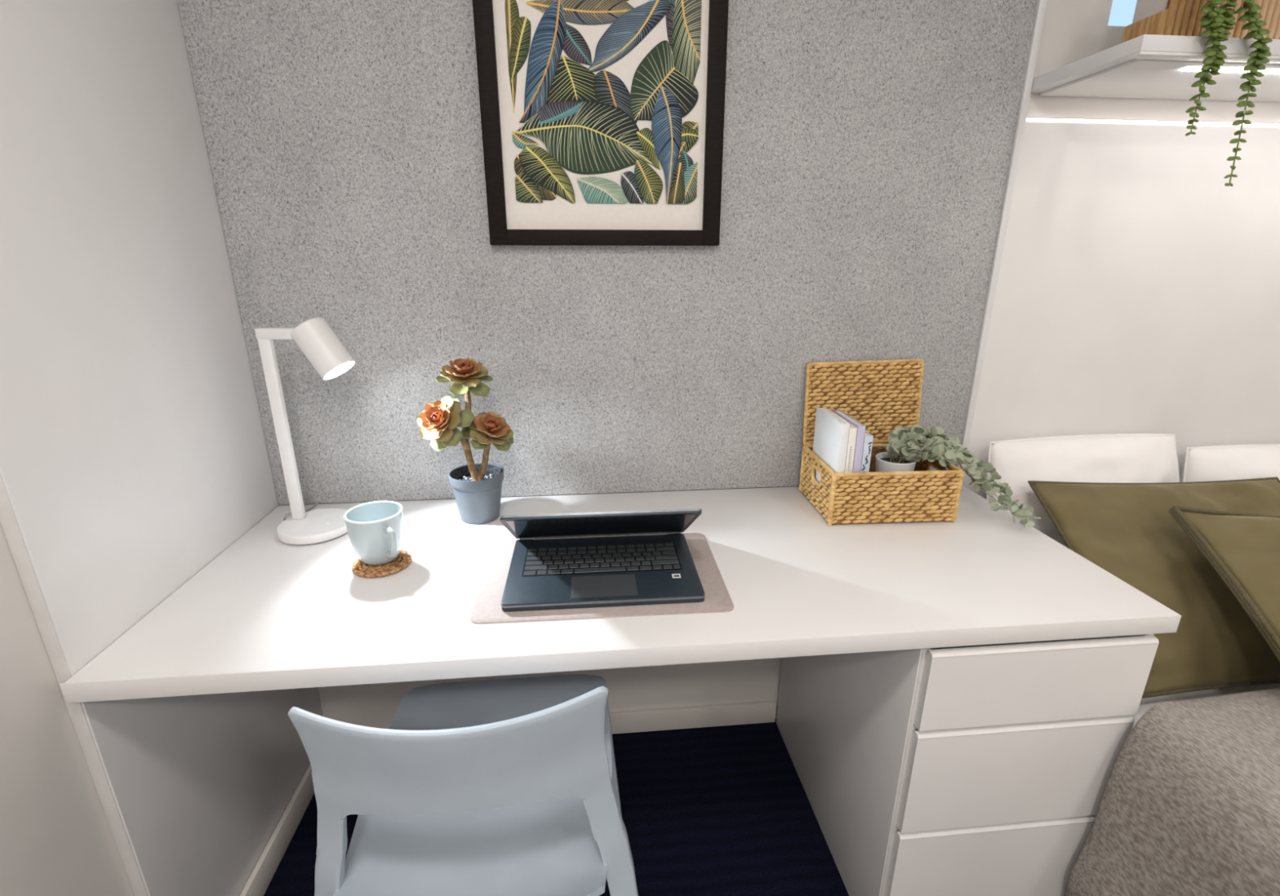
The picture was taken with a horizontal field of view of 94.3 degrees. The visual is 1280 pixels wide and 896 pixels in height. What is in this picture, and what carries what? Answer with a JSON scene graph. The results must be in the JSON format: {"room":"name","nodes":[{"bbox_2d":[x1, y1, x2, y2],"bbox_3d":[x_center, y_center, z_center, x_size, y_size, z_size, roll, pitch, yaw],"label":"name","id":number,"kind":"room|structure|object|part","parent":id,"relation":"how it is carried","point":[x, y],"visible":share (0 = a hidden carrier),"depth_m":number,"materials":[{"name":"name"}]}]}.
{"room":"bedroom","nodes":[
{"label":"bedroom","id":0,"kind":"room"},
{"bbox_2d":[0,523,134,895],"bbox_3d":[-0.763,0.152,-0.322,0.100,2.500,3.512,-2,18,-5],"label":"wall","id":1,"kind":"structure","parent":0,"point":[57,839],"depth_m":0.80,"materials":[{"name":"white paint"}]},
{"bbox_2d":[240,764,314,895],"bbox_3d":[-0.815,0.897,1.330,0.012,0.070,0.595,-2,18,-5],"label":"baseboard","id":2,"kind":"structure","parent":1,"relation":"attached to","point":[260,877],"depth_m":1.34,"materials":[{"name":"paint"}]},
{"bbox_2d":[263,719,848,895],"bbox_3d":[0.666,1.347,0.208,2.972,0.100,3.512,-2,18,-5],"label":"floor","id":3,"kind":"structure","parent":0,"point":[724,811],"depth_m":1.43,"materials":[{"name":"blue carpet"}]},
{"bbox_2d":[0,0,323,895],"bbox_3d":[-0.833,-0.256,0.964,0.021,2.490,0.612,-2,18,-5],"label":"wall","id":4,"kind":"structure","parent":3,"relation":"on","point":[134,454],"depth_m":0.95,"materials":[{"name":"white paint"}]},
{"bbox_2d":[288,674,638,895],"bbox_3d":[-0.253,0.623,1.033,0.524,0.774,0.546,-2,18,-5],"label":"chair","id":5,"kind":"object","parent":3,"relation":"on","point":[508,787],"visible":1,"depth_m":0.83,"materials":[{"name":"blue plastic"}]},
{"bbox_3d":[-0.454,0.772,0.878,0.110,0.584,0.068,-11,21,-31],"label":"leg","id":6,"kind":"part","parent":5,"relation":"part of","materials":[{"name":"blue plastic"}]},
{"bbox_3d":[-0.234,0.404,0.761,0.397,0.190,0.084,-2,18,-5],"label":"backrest","id":7,"kind":"part","parent":5,"relation":"part of","materials":[{"name":"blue plastic"}]},
{"bbox_3d":[-0.019,0.759,0.918,0.110,0.584,0.068,7,19,21],"label":"leg","id":8,"kind":"part","parent":5,"relation":"part of","materials":[{"name":"blue plastic"}]},
{"bbox_3d":[-0.072,0.712,1.307,0.075,0.436,0.065,-2,18,-5],"label":"leg","id":9,"kind":"part","parent":5,"relation":"part of","materials":[{"name":"plastic"}]},
{"bbox_2d":[776,634,1159,895],"bbox_3d":[0.632,0.554,1.357,0.412,0.706,0.614,-2,18,-5],"label":"drawer pedestal","id":10,"kind":"object","parent":3,"relation":"on","point":[978,770],"visible":0.62,"depth_m":1.06,"materials":[{"name":"white laminate"}]},
{"bbox_2d":[59,485,1181,703],"bbox_3d":[0.014,0.220,1.188,1.686,0.033,0.617,-2,18,-5],"label":"desktop","id":11,"kind":"object","parent":10,"relation":"on","point":[267,613],"visible":0.87,"depth_m":0.99,"materials":[{"name":"white laminate"}]},
{"bbox_2d":[254,317,355,545],"bbox_3d":[-0.694,-0.039,1.211,0.244,0.445,0.158,10,20,28],"label":"desk lamp","id":12,"kind":"object","parent":11,"relation":"on","point":[314,337],"visible":0.94,"depth_m":1.20,"materials":[{"name":"white metal"}]},
{"bbox_3d":[-0.703,-0.224,1.160,0.087,0.021,0.018,0,18,1],"label":"arm","id":13,"kind":"part","parent":12,"relation":"part of","materials":[{"name":"white metal"}]},
{"bbox_2d":[324,361,350,376],"bbox_3d":[-0.596,-0.161,1.167,0.056,0.040,0.063,-2,18,-5],"label":"diffuser","id":14,"kind":"object","parent":12,"relation":"attached to","point":[331,368],"depth_m":1.17,"materials":[{"name":"white plastic"}]},
{"bbox_2d":[351,549,411,577],"bbox_3d":[-0.488,0.217,1.125,0.106,0.010,0.105,-2,18,-5],"label":"coaster","id":15,"kind":"object","parent":11,"relation":"on","point":[403,559],"visible":0.62,"depth_m":1.10,"materials":[{"name":"brown wicker"}]},
{"bbox_2d":[343,501,403,565],"bbox_3d":[-0.485,0.163,1.114,0.116,0.097,0.100,2,18,8],"label":"mug","id":16,"kind":"object","parent":15,"relation":"on","point":[375,529],"visible":1,"depth_m":1.08,"materials":[{"name":"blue ceramic"}]},
{"bbox_3d":[-0.450,0.174,1.074,0.040,0.067,0.011,17,24,42],"label":"handle","id":17,"kind":"part","parent":16,"relation":"part of","materials":[{"name":"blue ceramic"}]},
{"bbox_2d":[416,357,514,524],"bbox_3d":[-0.370,-0.013,1.276,0.200,0.356,0.133,-5,18,-15],"label":"plant","id":18,"kind":"object","parent":11,"relation":"on","point":[477,487],"visible":1,"depth_m":1.25,"materials":[{"name":"plant"}]},
{"bbox_3d":[-0.389,-0.021,1.264,0.056,0.082,0.015,-13,22,-35],"label":"stem","id":19,"kind":"part","parent":18,"relation":"part of","materials":[{"name":"brown plant"}]},
{"bbox_3d":[-0.367,-0.032,1.277,0.029,0.234,0.018,2,18,6],"label":"stem","id":20,"kind":"part","parent":18,"relation":"part of","materials":[{"name":"brown plant"}]},
{"bbox_3d":[-0.359,0.103,1.320,0.118,0.108,0.118,-5,18,-15],"label":"pot","id":21,"kind":"part","parent":18,"relation":"part of","materials":[{"name":"ceramic"}]},
{"bbox_3d":[-0.359,0.066,1.308,0.111,0.025,0.111,-5,18,-15],"label":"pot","id":22,"kind":"part","parent":18,"relation":"part of","materials":[{"name":"soil"}]},
{"bbox_3d":[-0.339,0.025,1.293,0.049,0.120,0.016,3,18,10],"label":"stem","id":23,"kind":"part","parent":18,"relation":"part of","materials":[{"name":"brown plant"}]},
{"bbox_2d":[470,533,733,623],"bbox_3d":[-0.069,0.230,1.100,0.432,0.002,0.292,-1,18,-4],"label":"desk mat","id":24,"kind":"object","parent":11,"relation":"on","point":[487,609],"visible":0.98,"depth_m":1.00,"materials":[{"name":"leather"}]},
{"bbox_2d":[499,508,705,611],"bbox_3d":[-0.069,0.157,1.077,0.339,0.149,0.242,-2,18,-5],"label":"laptop","id":25,"kind":"object","parent":24,"relation":"on","point":[597,559],"visible":1,"depth_m":1.06,"materials":[{"name":"black metal"}]},
{"bbox_3d":[-0.071,0.143,1.098,0.338,0.134,0.192,-2,18,-5],"label":"lid","id":26,"kind":"part","parent":25,"relation":"part of","materials":[{"name":"black plastic"}]},
{"bbox_3d":[-0.071,0.140,1.098,0.339,0.130,0.190,-2,18,-5],"label":"lid","id":27,"kind":"part","parent":25,"relation":"part of","materials":[{"name":"silver metal"}]},
{"bbox_3d":[-0.069,0.219,1.094,0.339,0.004,0.237,-2,18,-5],"label":"edge trim","id":28,"kind":"part","parent":25,"relation":"part of","materials":[{"name":"silver metal"}]},
{"bbox_2d":[799,359,964,525],"bbox_3d":[0.544,-0.023,1.357,0.288,0.323,0.231,-1,18,-3],"label":"wicker basket","id":29,"kind":"object","parent":11,"relation":"on","point":[883,396],"visible":0.81,"depth_m":1.41,"materials":[{"name":"brown wicker"}]},
{"bbox_3d":[0.401,0.051,1.461,0.009,0.116,0.009,6,19,18],"label":"corner post","id":30,"kind":"part","parent":29,"relation":"part of","materials":[{"name":"brown wicker"}]},
{"bbox_3d":[0.406,0.083,1.368,0.008,0.114,0.196,-1,18,-3],"label":"panel","id":31,"kind":"part","parent":29,"relation":"part of","materials":[{"name":"brown wicker"}]},
{"bbox_2d":[812,406,849,483],"bbox_3d":[0.422,0.032,1.338,0.017,0.222,0.151,-1,18,-3],"label":"book","id":32,"kind":"object","parent":29,"relation":"in","point":[831,432],"visible":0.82,"depth_m":1.30,"materials":[{"name":"white paper"}]},
{"bbox_3d":[0.413,0.111,1.275,0.009,0.116,0.009,6,19,18],"label":"corner post","id":33,"kind":"part","parent":29,"relation":"part of","materials":[{"name":"brown wicker"}]},
{"bbox_2d":[831,411,857,472],"bbox_3d":[0.441,0.038,1.336,0.016,0.212,0.140,-1,18,-3],"label":"book","id":34,"kind":"object","parent":29,"relation":"in","point":[852,429],"visible":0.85,"depth_m":1.25,"materials":[{"name":"beige paper"}]},
{"bbox_3d":[0.539,0.050,1.470,0.278,0.114,0.008,-1,18,-3],"label":"panel","id":35,"kind":"part","parent":29,"relation":"part of","materials":[{"name":"brown wicker"}]},
{"bbox_2d":[832,409,865,472],"bbox_3d":[0.458,0.035,1.337,0.016,0.216,0.141,-1,18,-3],"label":"book","id":36,"kind":"object","parent":29,"relation":"in","point":[860,428],"visible":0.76,"depth_m":1.26,"materials":[{"name":"purple paper"}]},
{"bbox_3d":[0.538,-0.109,1.434,0.278,0.199,0.028,-1,18,-3],"label":"lid panel","id":37,"kind":"part","parent":29,"relation":"part of","materials":[{"name":"brown wicker"}]},
{"bbox_2d":[860,431,873,472],"bbox_3d":[0.476,0.047,1.338,0.018,0.194,0.134,-1,18,-3],"label":"book","id":38,"kind":"object","parent":29,"relation":"in","point":[868,441],"visible":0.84,"depth_m":1.26,"materials":[{"name":"paper"}]},
{"bbox_2d":[861,442,871,472],"bbox_3d":[0.481,0.041,1.266,0.016,0.112,0.001,-1,18,-3],"label":"print","id":39,"kind":"object","parent":38,"relation":"attached to","point":[869,449],"depth_m":1.26},
{"bbox_3d":[0.551,0.110,1.283,0.278,0.114,0.008,-1,18,-3],"label":"panel","id":40,"kind":"part","parent":29,"relation":"part of","materials":[{"name":"brown wicker"}]},
{"bbox_3d":[0.684,0.077,1.385,0.008,0.113,0.196,-1,18,-3],"label":"panel","id":41,"kind":"part","parent":29,"relation":"part of","materials":[{"name":"brown wicker"}]},
{"bbox_3d":[0.690,0.106,1.291,0.009,0.116,0.009,6,19,18],"label":"corner post","id":42,"kind":"part","parent":29,"relation":"part of","materials":[{"name":"brown wicker"}]},
{"bbox_2d":[875,424,1041,527],"bbox_3d":[0.716,0.048,1.344,0.341,0.188,0.157,8,20,25],"label":"trailing plant","id":43,"kind":"object","parent":29,"relation":"in","point":[904,449],"visible":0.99,"depth_m":1.33,"materials":[{"name":"green plant"}]},
{"bbox_3d":[0.586,0.076,1.379,0.087,0.114,0.087,-2,18,-5],"label":"pot","id":44,"kind":"part","parent":43,"relation":"part of","materials":[{"name":"white ceramic"}]},
{"bbox_3d":[0.663,0.034,1.325,0.163,0.058,0.013,5,19,16],"label":"stem","id":45,"kind":"part","parent":43,"relation":"part of","materials":[{"name":"green plant"}]},
{"bbox_3d":[0.712,0.066,1.322,0.244,0.129,0.030,9,20,25],"label":"stem","id":46,"kind":"part","parent":43,"relation":"part of","materials":[{"name":"green plant"}]},
{"bbox_3d":[0.703,0.072,1.311,0.202,0.130,0.173,-2,18,-5],"label":"stem","id":47,"kind":"part","parent":43,"relation":"part of","materials":[{"name":"green plant"}]},
{"bbox_3d":[0.710,0.065,1.309,0.237,0.135,0.152,-2,18,-5],"label":"stem","id":48,"kind":"part","parent":43,"relation":"part of","materials":[{"name":"green plant"}]},
{"bbox_3d":[0.435,0.557,1.348,0.017,0.706,0.594,-2,18,-5],"label":"panel","id":49,"kind":"part","parent":10,"relation":"part of","materials":[{"name":"white laminate"}]},
{"bbox_3d":[0.660,0.791,1.121,0.394,0.220,0.017,-2,18,-5],"label":"drawer","id":50,"kind":"part","parent":10,"relation":"part of","materials":[{"name":"white wood"}]},
{"bbox_3d":[0.661,0.695,1.081,0.390,0.002,0.001,-2,18,-5],"label":"finger pull","id":51,"kind":"part","parent":10,"relation":"part of","materials":[{"name":"white plastic"}]},
{"bbox_3d":[0.660,0.576,1.052,0.394,0.216,0.017,-2,18,-5],"label":"drawer","id":52,"kind":"part","parent":10,"relation":"part of","materials":[{"name":"white wood"}]},
{"bbox_3d":[0.661,0.481,1.012,0.390,0.002,0.001,-2,18,-5],"label":"finger pull","id":53,"kind":"part","parent":10,"relation":"part of","materials":[{"name":"white laminate"}]},
{"bbox_3d":[0.660,0.392,0.993,0.394,0.152,0.017,-2,18,-5],"label":"drawer","id":54,"kind":"part","parent":10,"relation":"part of","materials":[{"name":"white wood"}]},
{"bbox_3d":[0.661,0.328,0.963,0.390,0.002,0.001,-2,18,-5],"label":"finger pull","id":55,"kind":"part","parent":10,"relation":"part of","materials":[{"name":"white plastic"}]},
{"bbox_3d":[0.828,0.546,1.384,0.017,0.706,0.594,-2,18,-5],"label":"panel","id":56,"kind":"part","parent":10,"relation":"part of","materials":[{"name":"white laminate"}]},
{"bbox_2d":[1130,683,1279,728],"bbox_3d":[1.460,0.852,0.791,1.035,0.486,2.005,-2,18,-5],"label":"bed","id":57,"kind":"object","parent":3,"relation":"on","point":[1146,704],"visible":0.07,"depth_m":1.16,"materials":[{"name":"white fabric"}]},
{"bbox_2d":[986,434,1179,547],"bbox_3d":[1.115,0.156,1.495,0.516,0.366,0.188,-2,18,-5],"label":"pillow","id":58,"kind":"object","parent":57,"relation":"on","point":[1100,458],"visible":0.34,"depth_m":1.44,"materials":[{"name":"white fabric"}]},
{"bbox_2d":[1027,476,1279,697],"bbox_3d":[1.244,0.268,1.278,0.665,0.310,0.392,-2,18,-5],"label":"cushion","id":59,"kind":"object","parent":57,"relation":"on","point":[1128,531],"visible":0.7,"depth_m":1.23,"materials":[{"name":"green fabric"}]},
{"bbox_2d":[1065,688,1279,895],"bbox_3d":[1.433,0.888,0.442,1.144,0.591,1.450,-2,18,-5],"label":"bedspread","id":60,"kind":"object","parent":57,"relation":"on","point":[1189,806],"visible":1,"depth_m":0.93,"materials":[{"name":"beige fabric"}]},
{"bbox_2d":[1168,506,1279,662],"bbox_3d":[1.290,0.275,1.055,0.448,0.203,0.377,2,18,6],"label":"cushion","id":61,"kind":"object","parent":60,"relation":"on","point":[1243,549],"visible":1,"depth_m":1.11,"materials":[{"name":"green fabric"}]},
{"bbox_2d":[1179,444,1279,482],"bbox_3d":[1.635,0.159,1.547,0.496,0.327,0.179,-2,18,-5],"label":"pillow","id":62,"kind":"object","parent":57,"relation":"on","point":[1233,462],"visible":0.38,"depth_m":1.49,"materials":[{"name":"white fabric"}]},
{"bbox_2d":[284,0,1279,728],"bbox_3d":[0.501,-0.410,1.427,2.772,2.500,0.100,-2,18,-5],"label":"wall","id":63,"kind":"structure","parent":0,"point":[1073,31],"depth_m":1.59,"materials":[{"name":"white paint"}]},
{"bbox_2d":[382,700,776,733],"bbox_3d":[-0.228,0.787,1.677,1.252,0.068,0.014,-2,18,-5],"label":"baseboard","id":64,"kind":"structure","parent":63,"relation":"attached to","point":[762,712],"depth_m":1.70,"materials":[{"name":"paint"}]},
{"bbox_2d":[177,0,1037,505],"bbox_3d":[-0.014,-0.725,1.214,1.682,1.750,0.012,-2,18,-5],"label":"felt pinboard","id":65,"kind":"object","parent":63,"relation":"attached to","point":[868,144],"visible":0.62,"depth_m":1.30,"materials":[{"name":"grey fabric"}]},
{"bbox_2d":[472,0,728,245],"bbox_3d":[-0.072,-0.770,1.175,0.490,0.700,0.022,-2,18,-5],"label":"picture frame","id":66,"kind":"object","parent":65,"relation":"attached to","point":[602,121],"visible":1,"depth_m":1.21,"materials":[{"name":"black wood"}]},
{"bbox_3d":[-0.298,-0.763,1.154,0.036,0.700,0.022,-2,18,-5],"label":"frame rail","id":67,"kind":"part","parent":66,"relation":"part of","materials":[{"name":"black wood"}]},
{"bbox_2d":[505,0,702,204],"bbox_3d":[-0.069,-0.782,1.171,0.380,0.555,0.004,-2,18,-5],"label":"print","id":68,"kind":"object","parent":66,"relation":"attached to","point":[603,98],"depth_m":1.20,"materials":[{"name":"multicoloured paper"}]},
{"bbox_3d":[-0.072,-0.452,1.277,0.418,0.032,0.022,-2,18,-5],"label":"frame rail","id":69,"kind":"part","parent":66,"relation":"part of","materials":[{"name":"black wood"}]},
{"bbox_3d":[0.154,-0.777,1.196,0.036,0.700,0.022,-2,18,-5],"label":"frame rail","id":70,"kind":"part","parent":66,"relation":"part of","materials":[{"name":"black wood"}]},
{"bbox_2d":[957,0,1047,471],"bbox_3d":[0.832,-0.544,1.355,0.016,2.200,0.018,-2,18,-5],"label":"trim","id":71,"kind":"structure","parent":63,"relation":"attached to","point":[1042,4],"depth_m":1.35,"materials":[{"name":"paint"}]},
{"bbox_2d":[962,117,1279,499],"bbox_3d":[1.363,-0.127,1.546,1.051,1.288,0.013,-2,18,-5],"label":"headboard panel","id":72,"kind":"object","parent":63,"relation":"attached to","point":[1138,291],"visible":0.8,"depth_m":1.44,"materials":[{"name":"white paint"}]},
{"bbox_2d":[1107,0,1137,26],"bbox_3d":[1.372,-1.180,1.264,0.762,0.534,0.030,-2,18,-5],"label":"window","id":73,"kind":"structure","parent":63,"relation":"in","point":[1122,11],"depth_m":1.30,"materials":[{"name":"glass"}]},
{"bbox_2d":[1031,34,1279,102],"bbox_3d":[1.375,-0.753,1.206,1.050,0.034,0.278,-2,18,-5],"label":"wall shelf","id":74,"kind":"object","parent":63,"relation":"attached to","point":[1145,66],"visible":0.98,"depth_m":1.15,"materials":[{"name":"laminate"}]},
{"bbox_3d":[1.386,-0.747,1.224,1.015,0.006,0.244,-2,18,-5],"label":"underside panel","id":75,"kind":"part","parent":74,"relation":"part of","materials":[{"name":"white wood"}]},
{"bbox_2d":[1121,0,1279,43],"bbox_3d":[1.072,-0.825,1.122,0.239,0.155,0.100,-2,18,-5],"label":"planter box","id":76,"kind":"object","parent":74,"relation":"on","point":[1153,17],"visible":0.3,"depth_m":1.09,"materials":[{"name":"brown wood"}]},
{"bbox_2d":[1185,0,1272,186],"bbox_3d":[1.013,-0.704,1.091,0.168,0.424,0.185,-2,18,-5],"label":"succulent","id":77,"kind":"object","parent":76,"relation":"hanging from","point":[1217,20],"visible":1,"depth_m":1.02,"materials":[{"name":"green plant"}]},
{"bbox_3d":[1.387,-0.704,1.090,1.048,0.005,0.025,-2,18,-5],"label":"rail","id":78,"kind":"part","parent":74,"relation":"part of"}
]}

